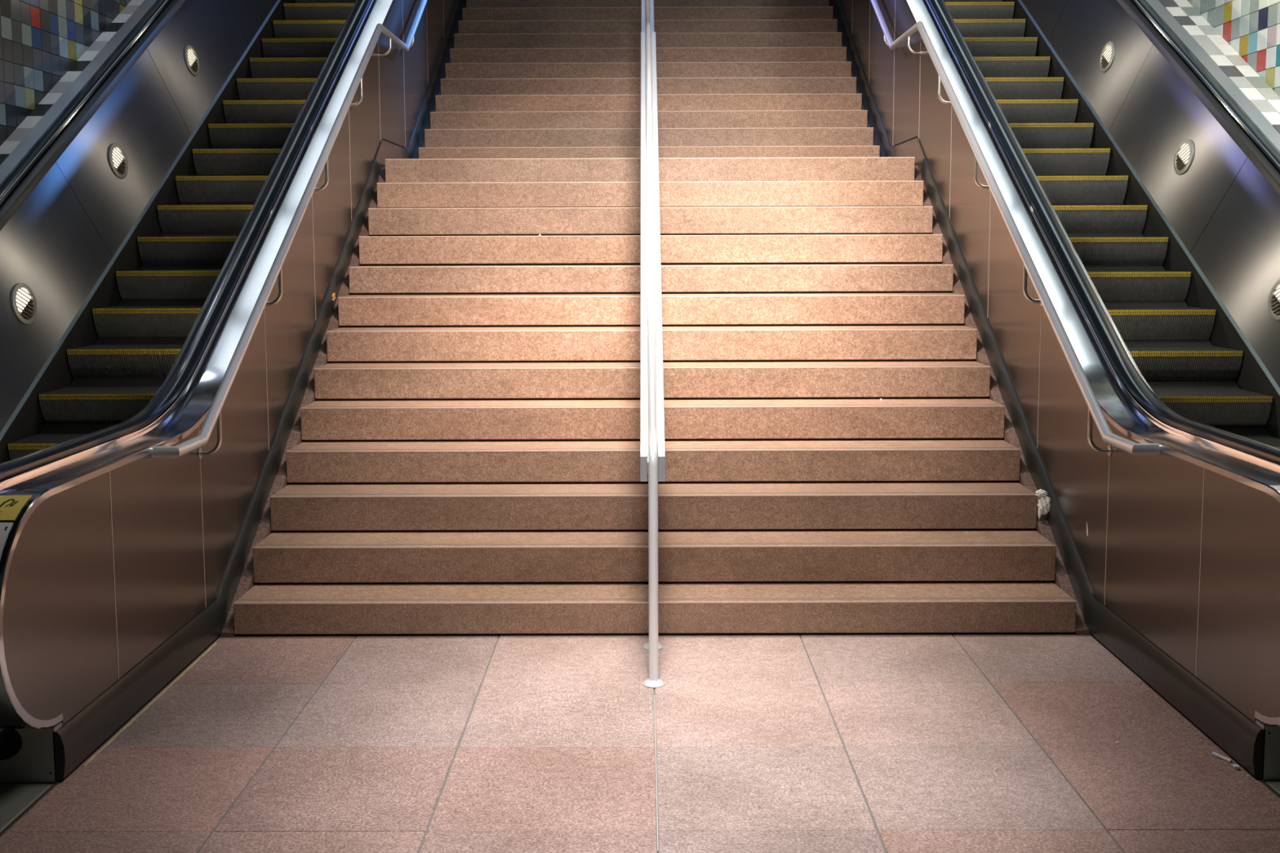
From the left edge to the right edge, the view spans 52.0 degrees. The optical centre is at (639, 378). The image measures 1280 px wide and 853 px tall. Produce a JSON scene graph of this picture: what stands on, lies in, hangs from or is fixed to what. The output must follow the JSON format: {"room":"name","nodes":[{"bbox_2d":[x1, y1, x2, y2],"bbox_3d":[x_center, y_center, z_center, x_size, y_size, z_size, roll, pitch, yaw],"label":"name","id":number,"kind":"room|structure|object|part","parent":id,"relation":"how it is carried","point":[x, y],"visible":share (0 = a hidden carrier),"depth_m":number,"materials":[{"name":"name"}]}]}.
{"room":"metro station","nodes":[
{"label":"metro station","id":0,"kind":"room"},
{"bbox_2d":[0,0,131,146],"bbox_3d":[-3.640,-3.232,9.486,0.158,8.300,10.100,0,6,0],"label":"wall","id":1,"kind":"structure","parent":0,"point":[41,40],"depth_m":7.78,"materials":[{"name":"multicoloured tile"}]},
{"bbox_2d":[0,0,144,164],"bbox_3d":[-3.513,-2.598,9.349,0.110,6.010,9.900,0,6,0],"label":"trim","id":2,"kind":"structure","parent":1,"relation":"attached to","point":[38,112],"depth_m":8.03,"materials":[{"name":"white tile"}]},
{"bbox_2d":[0,633,1279,852],"bbox_3d":[0.044,1.636,1.022,3.550,0.301,9.300,0,6,0],"label":"floor","id":3,"kind":"structure","parent":0,"point":[802,743],"depth_m":4.09,"materials":[{"name":"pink tile"}]},
{"bbox_2d":[83,642,216,766],"bbox_3d":[-1.698,1.122,4.640,0.006,0.004,1.250,0,6,0],"label":"trim","id":4,"kind":"structure","parent":3,"relation":"on","point":[211,647],"depth_m":4.51,"materials":[{"name":"black metal"}]},
{"bbox_2d":[0,0,455,837],"bbox_3d":[-2.588,-2.235,8.225,1.742,6.764,12.797,0,6,0],"label":"escalator","id":5,"kind":"object","parent":3,"relation":"on","point":[146,216],"visible":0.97,"depth_m":6.93,"materials":[{"name":"metal"}]},
{"bbox_2d":[10,282,36,324],"bbox_3d":[-3.167,-0.384,6.748,0.052,0.216,0.216,0,6,5],"label":"lamp","id":6,"kind":"object","parent":5,"relation":"attached to","point":[23,295],"depth_m":6.74,"materials":[{"name":"silver metal"}]},
{"bbox_3d":[-1.857,1.299,3.027,0.244,0.018,1.745,0,6,0],"label":"landing plate","id":7,"kind":"part","parent":5,"relation":"part of","materials":[{"name":"grey metal"}]},
{"bbox_3d":[-3.178,-0.478,6.834,0.150,1.367,1.826,0,6,0],"label":"panel","id":8,"kind":"part","parent":5,"relation":"part of","materials":[{"name":"metal"}]},
{"bbox_3d":[-1.733,0.682,3.932,0.010,0.704,0.757,0,6,0],"label":"cladding panel","id":9,"kind":"part","parent":5,"relation":"part of","materials":[{"name":"metal"}]},
{"bbox_2d":[107,142,128,178],"bbox_3d":[-3.173,-1.321,7.980,0.052,0.216,0.216,0,6,5],"label":"lamp","id":10,"kind":"object","parent":5,"relation":"attached to","point":[117,158],"depth_m":7.97,"materials":[{"name":"silver metal"}]},
{"bbox_3d":[-2.069,-1.914,9.564,0.020,5.751,9.600,0,6,0],"label":"skirt panel","id":11,"kind":"part","parent":5,"relation":"part of","materials":[{"name":"black metal"}]},
{"bbox_3d":[-3.175,-1.444,8.174,0.150,1.367,1.826,0,6,0],"label":"panel","id":12,"kind":"part","parent":5,"relation":"part of","materials":[{"name":"metal"}]},
{"bbox_3d":[-3.096,-2.120,9.547,0.028,5.371,9.600,0,6,0],"label":"skirt trim","id":13,"kind":"part","parent":5,"relation":"part of","materials":[{"name":"metal"}]},
{"bbox_3d":[-3.097,-1.911,9.568,0.020,5.751,9.600,0,6,0],"label":"skirt panel","id":14,"kind":"part","parent":5,"relation":"part of","materials":[{"name":"black metal"}]},
{"bbox_3d":[-1.730,0.586,4.741,0.010,0.736,0.861,0,6,0],"label":"cladding panel","id":15,"kind":"part","parent":5,"relation":"part of","materials":[{"name":"metal"}]},
{"bbox_2d":[183,44,199,75],"bbox_3d":[-3.169,-2.248,9.283,0.052,0.216,0.216,0,6,5],"label":"lamp","id":16,"kind":"object","parent":5,"relation":"attached to","point":[191,57],"depth_m":9.27,"materials":[{"name":"silver metal"}]},
{"bbox_3d":[-3.173,-2.410,9.513,0.150,1.367,1.826,0,6,0],"label":"panel","id":17,"kind":"part","parent":5,"relation":"part of","materials":[{"name":"metal"}]},
{"bbox_3d":[-1.728,0.270,5.615,0.010,1.188,0.932,0,6,0],"label":"cladding panel","id":18,"kind":"part","parent":5,"relation":"part of","materials":[{"name":"brown metal"}]},
{"bbox_3d":[-3.171,-3.376,10.852,0.150,1.367,1.826,0,6,0],"label":"panel","id":19,"kind":"part","parent":5,"relation":"part of","materials":[{"name":"metal"}]},
{"bbox_3d":[-1.726,-0.334,6.495,0.010,1.244,0.930,0,6,0],"label":"cladding panel","id":20,"kind":"part","parent":5,"relation":"part of","materials":[{"name":"brown metal"}]},
{"bbox_3d":[-1.725,-0.966,7.363,0.010,1.225,0.915,0,6,0],"label":"cladding panel","id":21,"kind":"part","parent":5,"relation":"part of","materials":[{"name":"brown metal"}]},
{"bbox_3d":[-1.723,-1.594,8.226,0.010,1.218,0.920,0,6,0],"label":"cladding panel","id":22,"kind":"part","parent":5,"relation":"part of","materials":[{"name":"brown metal"}]},
{"bbox_3d":[-1.722,-2.220,9.087,0.010,1.202,0.910,0,6,0],"label":"cladding panel","id":23,"kind":"part","parent":5,"relation":"part of","materials":[{"name":"brown metal"}]},
{"bbox_3d":[-1.720,-2.640,10.045,0.010,1.802,1.070,0,6,0],"label":"cladding panel","id":24,"kind":"part","parent":5,"relation":"part of","materials":[{"name":"brown metal"}]},
{"bbox_3d":[-1.718,-3.288,10.976,0.010,1.752,0.905,0,6,0],"label":"cladding panel","id":25,"kind":"part","parent":5,"relation":"part of","materials":[{"name":"brown metal"}]},
{"bbox_3d":[-1.717,-3.900,11.824,0.010,1.744,0.895,0,6,0],"label":"cladding panel","id":26,"kind":"part","parent":5,"relation":"part of","materials":[{"name":"brown metal"}]},
{"bbox_2d":[217,0,1091,637],"bbox_3d":[0.066,-1.803,9.697,3.550,4.988,9.258,0,6,0],"label":"staircase","id":27,"kind":"structure","parent":3,"relation":"on","point":[461,457],"depth_m":6.64,"materials":[{"name":"stone"}]},
{"bbox_2d":[53,0,462,782],"bbox_3d":[-1.708,-1.570,8.617,0.038,4.556,9.952,0,6,0],"label":"baseboard","id":28,"kind":"structure","parent":27,"relation":"attached to","point":[82,735],"depth_m":5.39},
{"bbox_2d":[331,292,335,300],"bbox_3d":[-1.684,-0.450,7.220,0.022,0.047,0.012,0,6,0],"label":"paper scrap","id":29,"kind":"object","parent":28,"relation":"attached to","point":[333,294],"visible":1,"depth_m":7.22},
{"bbox_3d":[-1.716,-1.475,9.028,0.017,0.283,1.114,0,6,0],"label":"landing skirting","id":30,"kind":"part","parent":28,"relation":"part of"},
{"bbox_3d":[-1.703,-2.912,11.452,0.033,2.461,4.040,0,6,0],"label":"skirting","id":31,"kind":"part","parent":28,"relation":"part of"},
{"bbox_2d":[151,0,426,458],"bbox_3d":[-1.670,-2.627,9.184,0.106,5.036,9.632,0,6,0],"label":"handrail","id":32,"kind":"object","parent":27,"relation":"attached to","point":[214,415],"visible":1,"depth_m":5.99,"materials":[{"name":"metal"}]},
{"bbox_2d":[640,0,665,688],"bbox_3d":[0.056,-2.247,9.212,0.094,5.768,9.637,0,6,0],"label":"handrail","id":33,"kind":"object","parent":27,"relation":"on","point":[652,446],"visible":1,"depth_m":5.55,"materials":[{"name":"metal"}]},
{"bbox_3d":[0.050,0.650,5.145,0.033,0.821,0.033,0,6,0],"label":"post","id":34,"kind":"part","parent":33,"relation":"part of","materials":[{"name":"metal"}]},
{"bbox_3d":[0.056,-2.250,9.223,0.034,5.765,9.614,0,6,0],"label":"rail","id":35,"kind":"part","parent":33,"relation":"part of","materials":[{"name":"metal"}]},
{"bbox_2d":[871,0,1160,456],"bbox_3d":[1.794,-2.638,9.170,0.106,5.036,9.632,0,6,0],"label":"handrail","id":36,"kind":"object","parent":27,"relation":"attached to","point":[1095,411],"visible":1,"depth_m":5.98,"materials":[{"name":"metal"}]},
{"bbox_2d":[1035,488,1050,519],"bbox_3d":[1.790,0.558,5.830,0.072,0.136,0.035,0,6,0],"label":"tissue","id":37,"kind":"object","parent":27,"relation":"on","point":[1043,505],"visible":1,"depth_m":5.82,"materials":[{"name":"paper"}]},
{"bbox_2d":[833,0,1265,779],"bbox_3d":[1.833,-1.582,8.603,0.038,4.556,9.952,0,6,0],"label":"baseboard","id":38,"kind":"structure","parent":27,"relation":"attached to","point":[1238,735],"depth_m":5.34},
{"bbox_3d":[1.842,-2.923,11.438,0.033,2.461,4.040,0,6,0],"label":"skirting","id":39,"kind":"part","parent":38,"relation":"part of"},
{"bbox_3d":[1.845,-1.486,9.014,0.017,0.283,1.114,0,6,0],"label":"landing skirting","id":40,"kind":"part","parent":38,"relation":"part of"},
{"bbox_2d":[840,0,1279,799],"bbox_3d":[2.707,-2.266,8.349,1.742,6.764,13.086,0,6,0],"label":"escalator","id":41,"kind":"object","parent":3,"relation":"on","point":[1140,184],"visible":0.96,"depth_m":7.10,"materials":[{"name":"metal"}]},
{"bbox_3d":[1.852,-3.912,11.810,0.010,1.744,0.895,0,6,0],"label":"cladding panel","id":42,"kind":"part","parent":41,"relation":"part of","materials":[{"name":"brown metal"}]},
{"bbox_3d":[1.851,-3.299,10.963,0.010,1.752,0.905,0,6,0],"label":"cladding panel","id":43,"kind":"part","parent":41,"relation":"part of","materials":[{"name":"brown metal"}]},
{"bbox_3d":[1.850,-2.651,10.031,0.010,1.802,1.070,0,6,0],"label":"cladding panel","id":44,"kind":"part","parent":41,"relation":"part of","materials":[{"name":"brown metal"}]},
{"bbox_3d":[1.847,-2.232,9.074,0.010,1.202,0.910,0,6,0],"label":"cladding panel","id":45,"kind":"part","parent":41,"relation":"part of","materials":[{"name":"brown metal"}]},
{"bbox_3d":[1.846,-1.605,8.213,0.010,1.218,0.920,0,6,0],"label":"cladding panel","id":46,"kind":"part","parent":41,"relation":"part of","materials":[{"name":"brown metal"}]},
{"bbox_3d":[1.845,-0.977,7.349,0.010,1.225,0.915,0,6,0],"label":"cladding panel","id":47,"kind":"part","parent":41,"relation":"part of","materials":[{"name":"brown metal"}]},
{"bbox_3d":[1.843,-0.345,6.481,0.010,1.244,0.930,0,6,0],"label":"cladding panel","id":48,"kind":"part","parent":41,"relation":"part of","materials":[{"name":"brown metal"}]},
{"bbox_3d":[3.303,-3.396,10.827,0.150,1.367,1.826,0,6,0],"label":"panel","id":49,"kind":"part","parent":41,"relation":"part of","materials":[{"name":"metal"}]},
{"bbox_3d":[1.842,0.259,5.602,0.010,1.188,0.932,0,6,0],"label":"cladding panel","id":50,"kind":"part","parent":41,"relation":"part of","materials":[{"name":"brown metal"}]},
{"bbox_3d":[3.301,-2.430,9.488,0.150,1.367,1.826,0,6,0],"label":"panel","id":51,"kind":"part","parent":41,"relation":"part of","materials":[{"name":"metal"}]},
{"bbox_2d":[1099,40,1115,72],"bbox_3d":[3.296,-2.268,9.258,0.052,0.216,0.216,-1,6,-4],"label":"lamp","id":52,"kind":"object","parent":41,"relation":"attached to","point":[1107,54],"depth_m":9.24,"materials":[{"name":"silver metal"}]},
{"bbox_3d":[3.227,-1.931,9.544,0.020,5.751,9.600,0,6,0],"label":"skirt panel","id":53,"kind":"part","parent":41,"relation":"part of","materials":[{"name":"black metal"}]},
{"bbox_3d":[3.226,-2.140,9.523,0.028,5.371,9.600,0,6,0],"label":"skirt trim","id":54,"kind":"part","parent":41,"relation":"part of","materials":[{"name":"metal"}]},
{"bbox_3d":[1.840,0.575,4.728,0.010,0.736,0.861,0,6,0],"label":"cladding panel","id":55,"kind":"part","parent":41,"relation":"part of","materials":[{"name":"metal"}]},
{"bbox_3d":[3.299,-1.464,8.149,0.150,1.367,1.826,0,6,0],"label":"panel","id":56,"kind":"part","parent":41,"relation":"part of","materials":[{"name":"metal"}]},
{"bbox_2d":[1173,138,1194,174],"bbox_3d":[3.296,-1.342,7.955,0.052,0.216,0.216,-1,6,-4],"label":"lamp","id":57,"kind":"object","parent":41,"relation":"attached to","point":[1184,153],"depth_m":7.94,"materials":[{"name":"silver metal"}]},
{"bbox_3d":[2.199,-1.928,9.548,0.020,5.751,9.600,0,6,0],"label":"skirt panel","id":58,"kind":"part","parent":41,"relation":"part of","materials":[{"name":"black metal"}]},
{"bbox_3d":[3.296,-0.498,6.810,0.150,1.367,1.826,0,6,0],"label":"panel","id":59,"kind":"part","parent":41,"relation":"part of","materials":[{"name":"metal"}]},
{"bbox_3d":[1.837,0.671,3.919,0.010,0.704,0.757,0,6,0],"label":"cladding panel","id":60,"kind":"part","parent":41,"relation":"part of","materials":[{"name":"metal"}]},
{"bbox_3d":[1.959,1.287,3.013,0.244,0.018,1.745,0,6,0],"label":"landing plate","id":61,"kind":"part","parent":41,"relation":"part of","materials":[{"name":"grey metal"}]},
{"bbox_2d":[1267,280,1279,319],"bbox_3d":[3.286,-0.404,6.724,0.052,0.216,0.216,-1,6,-4],"label":"lamp","id":62,"kind":"object","parent":41,"relation":"attached to","point":[1273,293],"depth_m":6.78,"materials":[{"name":"silver metal"}]},
{"bbox_2d":[1076,670,1250,778],"bbox_3d":[1.682,1.135,4.388,0.265,0.004,0.991,0,6,0],"label":"grit","id":63,"kind":"object","parent":3,"relation":"on","point":[1157,698],"visible":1,"depth_m":4.36,"materials":[{"name":"gravel"}]},
{"bbox_2d":[1211,751,1232,763],"bbox_3d":[1.791,1.166,4.042,0.013,0.012,0.067,-3,6,-26],"label":"cigarette","id":64,"kind":"object","parent":3,"relation":"on","point":[1213,753],"visible":1,"depth_m":4.04,"materials":[{"name":"paper"}]},
{"bbox_2d":[1232,764,1239,770],"bbox_3d":[1.799,1.175,3.963,0.019,0.023,0.023,0,6,0],"label":"paper ball","id":65,"kind":"object","parent":3,"relation":"on","point":[1236,766],"visible":1,"depth_m":3.96,"materials":[{"name":"white paper"}]},
{"bbox_2d":[1186,0,1279,97],"bbox_3d":[3.852,-3.256,9.457,0.158,8.300,10.100,0,6,0],"label":"wall","id":66,"kind":"structure","parent":0,"point":[1251,28],"depth_m":8.09,"materials":[{"name":"multicoloured tile"}]},
{"bbox_2d":[1158,0,1279,133],"bbox_3d":[3.682,-2.634,9.320,0.200,6.010,9.900,0,6,0],"label":"trim","id":67,"kind":"structure","parent":66,"relation":"attached to","point":[1264,99],"depth_m":8.19,"materials":[{"name":"white tile"}]}
]}

